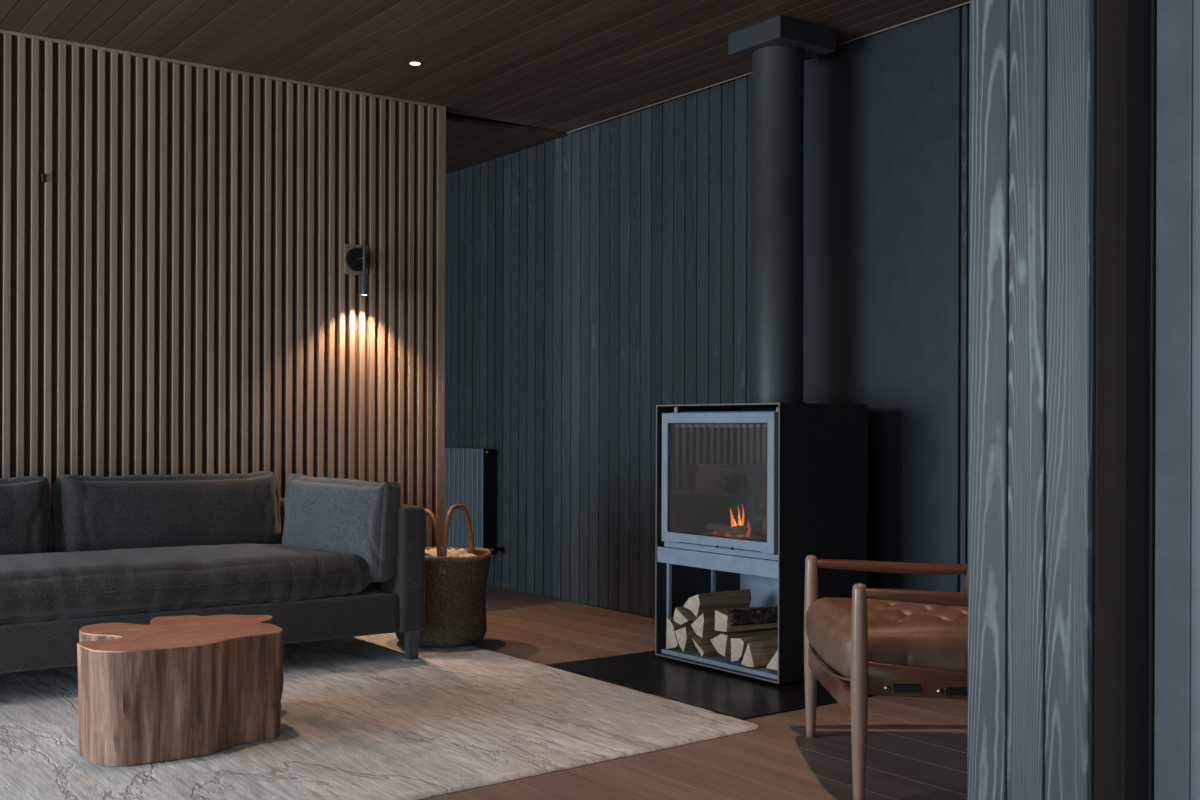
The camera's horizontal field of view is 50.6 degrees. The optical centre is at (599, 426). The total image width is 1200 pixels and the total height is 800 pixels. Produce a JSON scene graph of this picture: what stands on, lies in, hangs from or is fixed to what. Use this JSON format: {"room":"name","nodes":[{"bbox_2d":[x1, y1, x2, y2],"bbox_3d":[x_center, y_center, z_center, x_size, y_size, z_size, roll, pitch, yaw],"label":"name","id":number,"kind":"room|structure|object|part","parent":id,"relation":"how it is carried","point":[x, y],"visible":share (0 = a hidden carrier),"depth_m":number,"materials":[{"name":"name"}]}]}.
{"room":"living room","nodes":[
{"label":"living room","id":0,"kind":"room"},
{"bbox_2d":[0,33,442,547],"bbox_3d":[-3.247,-0.347,4.891,5.947,2.672,0.090,0,0,-36],"label":"wall","id":1,"kind":"structure","parent":0,"point":[177,296],"depth_m":5.90,"materials":[{"name":"brown wood"}]},
{"bbox_2d":[40,173,45,182],"bbox_3d":[-2.397,-1.072,5.461,0.018,0.037,0.034,0,0,-36],"label":"hook","id":2,"kind":"object","parent":1,"relation":"attached to","point":[42,176],"visible":1,"depth_m":5.45,"materials":[{"name":"black metal"}]},
{"bbox_2d":[0,29,442,108],"bbox_3d":[-3.224,-1.676,4.866,5.947,0.014,0.032,0,0,-36],"label":"trim","id":3,"kind":"structure","parent":1,"relation":"attached to","point":[13,33],"depth_m":5.88,"materials":[{"name":"brown wood"}]},
{"bbox_2d":[345,240,368,295],"bbox_3d":[-1.191,-0.785,6.290,0.124,0.269,0.140,0,0,-36],"label":"wall lamp","id":4,"kind":"object","parent":1,"relation":"attached to","point":[356,256],"visible":1,"depth_m":6.29,"materials":[{"name":"black metal"}]},
{"bbox_3d":[-1.161,-0.833,6.252,0.017,0.173,0.017,0,0,-36],"label":"stem","id":5,"kind":"part","parent":4,"relation":"part of","materials":[{"name":"black metal"}]},
{"bbox_2d":[441,106,445,546],"bbox_3d":[-0.846,-0.339,6.659,0.019,2.671,0.100,0,0,-36],"label":"trim","id":6,"kind":"structure","parent":1,"relation":"attached to","point":[444,107],"depth_m":6.62,"materials":[{"name":"brown wood"}]},
{"bbox_2d":[0,0,969,131],"bbox_3d":[-0.411,-1.683,1.753,6.797,0.020,8.520,0,0,-36],"label":"ceiling","id":7,"kind":"structure","parent":0,"point":[558,65],"depth_m":5.47,"materials":[{"name":"brown wood"}]},
{"bbox_2d":[407,61,422,65],"bbox_3d":[-0.852,-1.673,5.839,0.074,0.002,0.074,0,0,-36],"label":"recessed light","id":8,"kind":"object","parent":7,"relation":"in","point":[412,63],"visible":1,"depth_m":5.83,"materials":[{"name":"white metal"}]},
{"bbox_2d":[446,112,549,129],"bbox_3d":[-1.282,-1.766,3.148,7.247,0.060,12.000,0,0,-36],"label":"trim","id":9,"kind":"structure","parent":0,"point":[449,114],"depth_m":7.13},
{"bbox_2d":[446,116,566,174],"bbox_3d":[-1.763,-1.687,8.115,1.545,0.022,3.221,0,0,-36],"label":"ceiling","id":10,"kind":"structure","parent":0,"point":[469,143],"depth_m":7.38,"materials":[{"name":"brown wood"}]},
{"bbox_2d":[420,585,967,799],"bbox_3d":[-1.298,1.006,3.143,7.028,0.020,11.798,0,0,-36],"label":"floor","id":11,"kind":"structure","parent":0,"point":[917,746],"depth_m":3.90,"materials":[{"name":"brown wood"}]},
{"bbox_2d":[0,632,758,799],"bbox_3d":[-1.944,0.985,3.861,4.443,0.015,2.725,0,0,-36],"label":"rug","id":12,"kind":"object","parent":11,"relation":"on","point":[361,719],"visible":0.71,"depth_m":4.09,"materials":[{"name":"beige carpet"}]},
{"bbox_2d":[77,614,283,765],"bbox_3d":[-1.331,0.811,4.044,0.683,0.333,0.625,0,0,-36],"label":"table","id":13,"kind":"object","parent":12,"relation":"on","point":[169,687],"visible":1,"depth_m":3.76,"materials":[{"name":"brown wood"}]},
{"bbox_2d":[0,471,424,672],"bbox_3d":[-2.173,0.585,4.898,2.903,0.780,0.946,0,0,-36],"label":"sofa","id":14,"kind":"object","parent":12,"relation":"on","point":[133,549],"visible":0.94,"depth_m":5.09,"materials":[{"name":"grey fabric"}]},
{"bbox_2d":[0,476,53,554],"bbox_3d":[-2.612,0.374,4.886,0.947,0.357,0.260,0,0,-36],"label":"cushion","id":15,"kind":"object","parent":14,"relation":"on","point":[26,512],"depth_m":5.02,"materials":[{"name":"grey fabric"}]},
{"bbox_2d":[50,471,280,551],"bbox_3d":[-1.843,0.376,5.452,0.965,0.360,0.261,0,0,-36],"label":"cushion","id":16,"kind":"object","parent":14,"relation":"on","point":[88,513],"depth_m":5.33,"materials":[{"name":"grey fabric"}]},
{"bbox_3d":[-2.409,0.595,5.220,2.662,0.535,0.144,0,0,-36],"label":"backrest","id":17,"kind":"part","parent":14,"relation":"part of","materials":[{"name":"grey fabric"}]},
{"bbox_2d":[0,543,370,624],"bbox_3d":[-2.154,0.604,4.787,2.558,0.235,0.742,0,0,-36],"label":"seat cushion","id":18,"kind":"object","parent":14,"relation":"on","point":[75,583],"depth_m":4.85,"materials":[{"name":"grey fabric"}]},
{"bbox_3d":[-2.181,0.779,4.908,2.666,0.169,0.911,0,0,-36],"label":"seat","id":19,"kind":"part","parent":14,"relation":"part of","materials":[{"name":"grey fabric"}]},
{"bbox_2d":[282,474,400,582],"bbox_3d":[-1.118,0.434,5.458,0.577,0.456,0.226,0,0,32],"label":"cushion","id":20,"kind":"object","parent":14,"relation":"on","point":[351,516],"visible":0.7,"depth_m":5.33,"materials":[{"name":"grey fabric"}]},
{"bbox_3d":[-1.057,0.602,5.723,0.126,0.540,0.928,0,0,-36],"label":"arm","id":21,"kind":"part","parent":14,"relation":"part of","materials":[{"name":"grey fabric"}]},
{"bbox_3d":[-0.796,0.920,5.371,0.056,0.120,0.044,0,0,-36],"label":"leg","id":22,"kind":"part","parent":14,"relation":"part of","materials":[{"name":"metal"}]},
{"bbox_2d":[395,504,491,647],"bbox_3d":[-0.727,0.666,5.812,0.460,0.629,0.460,0,0,44],"label":"woven basket","id":23,"kind":"object","parent":12,"relation":"on","point":[455,587],"visible":0.6,"depth_m":5.63,"materials":[{"name":"wicker"}]},
{"bbox_3d":[-0.808,0.511,5.752,0.033,0.282,0.386,0,0,-36],"label":"handle","id":24,"kind":"part","parent":23,"relation":"part of","materials":[{"name":"leather"}]},
{"bbox_2d":[425,548,475,556],"bbox_3d":[-0.727,0.598,5.812,0.367,0.087,0.367,0,0,-36],"label":"wood shavings","id":25,"kind":"object","parent":23,"relation":"in","point":[453,552],"visible":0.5,"depth_m":5.76},
{"bbox_3d":[-0.648,0.503,5.792,0.033,0.300,0.407,0,0,14],"label":"handle","id":26,"kind":"part","parent":23,"relation":"part of","materials":[{"name":"leather"}]},
{"bbox_2d":[547,651,877,719],"bbox_3d":[0.610,0.998,5.164,1.188,0.006,1.197,0,0,-36],"label":"hearth pad","id":27,"kind":"object","parent":11,"relation":"on","point":[742,697],"visible":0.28,"depth_m":4.88,"materials":[{"name":"black stone"}]},
{"bbox_2d":[655,403,867,683],"bbox_3d":[0.659,0.451,5.292,0.498,1.088,0.752,0,0,-36],"label":"wood stove","id":28,"kind":"object","parent":27,"relation":"on","point":[810,459],"visible":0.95,"depth_m":5.09,"materials":[{"name":"black paint"}]},
{"bbox_3d":[0.298,0.758,5.475,0.018,0.394,0.015,0,0,-36],"label":"post","id":29,"kind":"part","parent":28,"relation":"part of","materials":[{"name":"grey metal"}]},
{"bbox_2d":[666,617,690,648],"bbox_3d":[0.419,0.884,5.488,0.282,0.139,0.078,0,0,-36],"label":"log","id":30,"kind":"object","parent":28,"relation":"on","point":[672,626],"visible":0.2,"depth_m":5.41,"materials":[{"name":"beige wood"}]},
{"bbox_2d":[675,626,697,651],"bbox_3d":[0.461,0.896,5.447,0.302,0.109,0.080,0,0,-36],"label":"log","id":31,"kind":"object","parent":28,"relation":"on","point":[684,635],"visible":0.28,"depth_m":5.35,"materials":[{"name":"beige wood"}]},
{"bbox_2d":[674,606,697,624],"bbox_3d":[0.463,0.802,5.446,0.301,0.071,0.095,0,0,-36],"label":"log","id":32,"kind":"object","parent":31,"relation":"on","point":[682,615],"visible":0.3,"depth_m":5.37,"materials":[{"name":"beige wood"}]},
{"bbox_2d":[692,636,718,656],"bbox_3d":[0.525,0.916,5.360,0.302,0.074,0.079,0,0,-37],"label":"log","id":33,"kind":"object","parent":28,"relation":"on","point":[705,647],"visible":0.33,"depth_m":5.28,"materials":[{"name":"brown wood"}]},
{"bbox_2d":[691,607,753,637],"bbox_3d":[0.522,0.823,5.365,0.301,0.106,0.082,0,0,-38],"label":"log","id":34,"kind":"object","parent":33,"relation":"on","point":[703,626],"visible":0.38,"depth_m":5.27,"materials":[{"name":"beige wood"}]},
{"bbox_2d":[684,589,751,616],"bbox_3d":[0.501,0.743,5.394,0.301,0.099,0.105,0,0,-37],"label":"log","id":35,"kind":"object","parent":34,"relation":"on","point":[699,604],"visible":0.9,"depth_m":5.33,"materials":[{"name":"brown wood"}]},
{"bbox_3d":[0.502,0.759,5.624,0.017,0.394,0.015,0,0,-36],"label":"post","id":36,"kind":"part","parent":28,"relation":"part of","materials":[{"name":"grey metal"}]},
{"bbox_3d":[0.478,0.215,5.151,0.034,0.547,0.683,0,0,-36],"label":"door","id":37,"kind":"part","parent":28,"relation":"part of","materials":[{"name":"grey paint"}]},
{"bbox_2d":[701,531,766,539],"bbox_3d":[0.552,0.454,5.366,0.220,0.024,0.380,0,0,-36],"label":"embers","id":38,"kind":"object","parent":28,"relation":"on","point":[751,536],"visible":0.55,"depth_m":5.29},
{"bbox_2d":[705,523,747,535],"bbox_3d":[0.540,0.436,5.382,0.057,0.050,0.306,0,0,-27],"label":"log","id":39,"kind":"object","parent":38,"relation":"on","point":[738,530],"visible":0.92,"depth_m":5.36,"materials":[{"name":"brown wood"}]},
{"bbox_2d":[712,483,766,536],"bbox_3d":[0.575,0.336,5.289,0.260,0.261,0.092,0,0,38],"label":"fire","id":40,"kind":"object","parent":38,"relation":"on","point":[740,522],"visible":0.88,"depth_m":5.26,"materials":[{"name":"orange"}]},
{"bbox_2d":[711,628,777,656],"bbox_3d":[0.608,0.885,5.247,0.302,0.091,0.109,0,0,-33],"label":"log","id":41,"kind":"object","parent":28,"relation":"on","point":[722,642],"visible":0.53,"depth_m":5.16,"materials":[{"name":"beige wood"}]},
{"bbox_2d":[715,606,777,631],"bbox_3d":[0.637,0.786,5.220,0.322,0.094,0.109,0,0,-27],"label":"log","id":42,"kind":"object","parent":41,"relation":"on","point":[737,619],"visible":0.77,"depth_m":5.16,"materials":[{"name":"brown wood"}]},
{"bbox_2d":[731,633,777,661],"bbox_3d":[0.671,0.894,5.161,0.301,0.102,0.080,0,0,-35],"label":"log","id":43,"kind":"object","parent":28,"relation":"on","point":[738,645],"visible":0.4,"depth_m":5.08,"materials":[{"name":"beige wood"}]},
{"bbox_3d":[0.850,0.760,5.434,0.005,0.391,0.731,0,0,-36],"label":"plate","id":44,"kind":"part","parent":28,"relation":"part of","materials":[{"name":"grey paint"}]},
{"bbox_2d":[741,639,777,666],"bbox_3d":[0.718,0.901,5.114,0.322,0.098,0.078,0,0,-33],"label":"log","id":45,"kind":"object","parent":28,"relation":"on","point":[757,653],"visible":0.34,"depth_m":5.04,"materials":[{"name":"brown wood"}]},
{"bbox_2d":[766,650,777,669],"bbox_3d":[0.782,0.899,4.994,0.281,0.082,0.077,0,0,-36],"label":"log","id":46,"kind":"object","parent":28,"relation":"on","point":[773,664],"visible":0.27,"depth_m":4.91,"materials":[{"name":"beige wood"}]},
{"bbox_2d":[728,15,835,402],"bbox_3d":[0.765,-0.881,5.356,0.325,1.576,0.313,0,0,-36],"label":"flue pipe","id":47,"kind":"object","parent":28,"relation":"on","point":[778,47],"visible":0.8,"depth_m":5.26,"materials":[{"name":"black metal"}]},
{"bbox_2d":[804,555,967,799],"bbox_3d":[1.113,0.542,3.733,0.950,0.926,0.826,0,0,0],"label":"armchair","id":48,"kind":"object","parent":11,"relation":"on","point":[885,642],"visible":0.31,"depth_m":3.41,"materials":[{"name":"brown leather"}]},
{"bbox_3d":[0.682,0.708,4.100,0.046,0.588,0.046,0,0,0],"label":"leg","id":49,"kind":"part","parent":48,"relation":"part of","materials":[{"name":"brown wood"}]},
{"bbox_3d":[0.685,0.745,3.731,0.024,0.070,0.708,0,0,0],"label":"rail","id":50,"kind":"part","parent":48,"relation":"part of","materials":[{"name":"brown wood"}]},
{"bbox_3d":[0.687,0.708,3.362,0.046,0.588,0.046,0,0,0],"label":"leg","id":51,"kind":"part","parent":48,"relation":"part of","materials":[{"name":"brown wood"}]},
{"bbox_2d":[806,597,967,677],"bbox_3d":[0.983,0.620,3.733,0.684,0.187,0.677,0,0,0],"label":"seat cushion","id":52,"kind":"object","parent":48,"relation":"on","point":[927,636],"depth_m":3.46,"materials":[{"name":"brown leather"}]},
{"bbox_3d":[1.019,0.453,4.113,0.674,0.050,0.058,0,0,0],"label":"arm","id":53,"kind":"part","parent":48,"relation":"part of","materials":[{"name":"brown wood"}]},
{"bbox_3d":[1.024,0.453,3.353,0.674,0.050,0.058,0,0,0],"label":"arm","id":54,"kind":"part","parent":48,"relation":"part of","materials":[{"name":"brown wood"}]},
{"bbox_3d":[1.007,0.705,3.376,0.640,0.166,0.022,0,0,0],"label":"rail","id":55,"kind":"part","parent":48,"relation":"part of","materials":[{"name":"brown wood"}]},
{"bbox_2d":[964,571,967,592],"bbox_3d":[1.287,0.346,3.735,0.272,0.458,0.665,0,0,0],"label":"cushion","id":56,"kind":"object","parent":48,"relation":"on","point":[966,578],"depth_m":4.00,"materials":[{"name":"brown leather"}]},
{"bbox_2d":[445,3,969,617],"bbox_3d":[1.416,-0.356,5.149,0.082,2.722,11.830,0,0,-36],"label":"wall","id":57,"kind":"structure","parent":0,"point":[598,276],"depth_m":7.00,"materials":[{"name":"wood"}]},
{"bbox_2d":[445,447,499,553],"bbox_3d":[-0.825,0.460,8.055,0.100,0.655,0.685,0,0,-36],"label":"radiator","id":58,"kind":"object","parent":57,"relation":"attached to","point":[469,472],"visible":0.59,"depth_m":7.94,"materials":[{"name":"metal"}]},
{"bbox_2d":[567,1,969,132],"bbox_3d":[2.333,-1.677,3.766,0.004,0.034,8.520,0,0,-36],"label":"trim","id":59,"kind":"structure","parent":57,"relation":"attached to","point":[969,1],"depth_m":6.01,"materials":[{"name":"brown wood"}]},
{"bbox_2d":[750,6,960,591],"bbox_3d":[1.073,-0.346,5.533,0.012,2.684,1.205,0,0,-36],"label":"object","id":60,"kind":"structure","parent":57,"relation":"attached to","point":[881,187],"depth_m":5.31,"materials":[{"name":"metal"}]},
{"bbox_2d":[967,0,1149,799],"bbox_3d":[0.909,-0.333,2.507,0.230,2.672,0.278,0,0,-36],"label":"wall partition","id":61,"kind":"structure","parent":0,"point":[1033,165],"depth_m":2.42,"materials":[{"name":"wood"}]},
{"bbox_2d":[1095,0,1127,799],"bbox_3d":[0.952,-0.333,2.376,0.100,2.672,0.018,0,0,-36],"label":"trim","id":62,"kind":"structure","parent":61,"relation":"attached to","point":[1112,15],"depth_m":2.37,"materials":[{"name":"black wood"}]},
{"bbox_2d":[1147,0,1156,799],"bbox_3d":[1.077,-0.332,2.454,0.042,2.672,0.007,0,0,-36],"label":"trim","id":63,"kind":"structure","parent":61,"relation":"attached to","point":[1153,3],"depth_m":2.44,"materials":[{"name":"metal"}]},
{"bbox_2d":[1154,0,1199,799],"bbox_3d":[2.256,-0.328,0.871,0.054,2.672,3.937,0,0,-36],"label":"wall","id":64,"kind":"structure","parent":0,"point":[1177,409],"depth_m":2.40,"materials":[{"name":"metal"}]}
]}

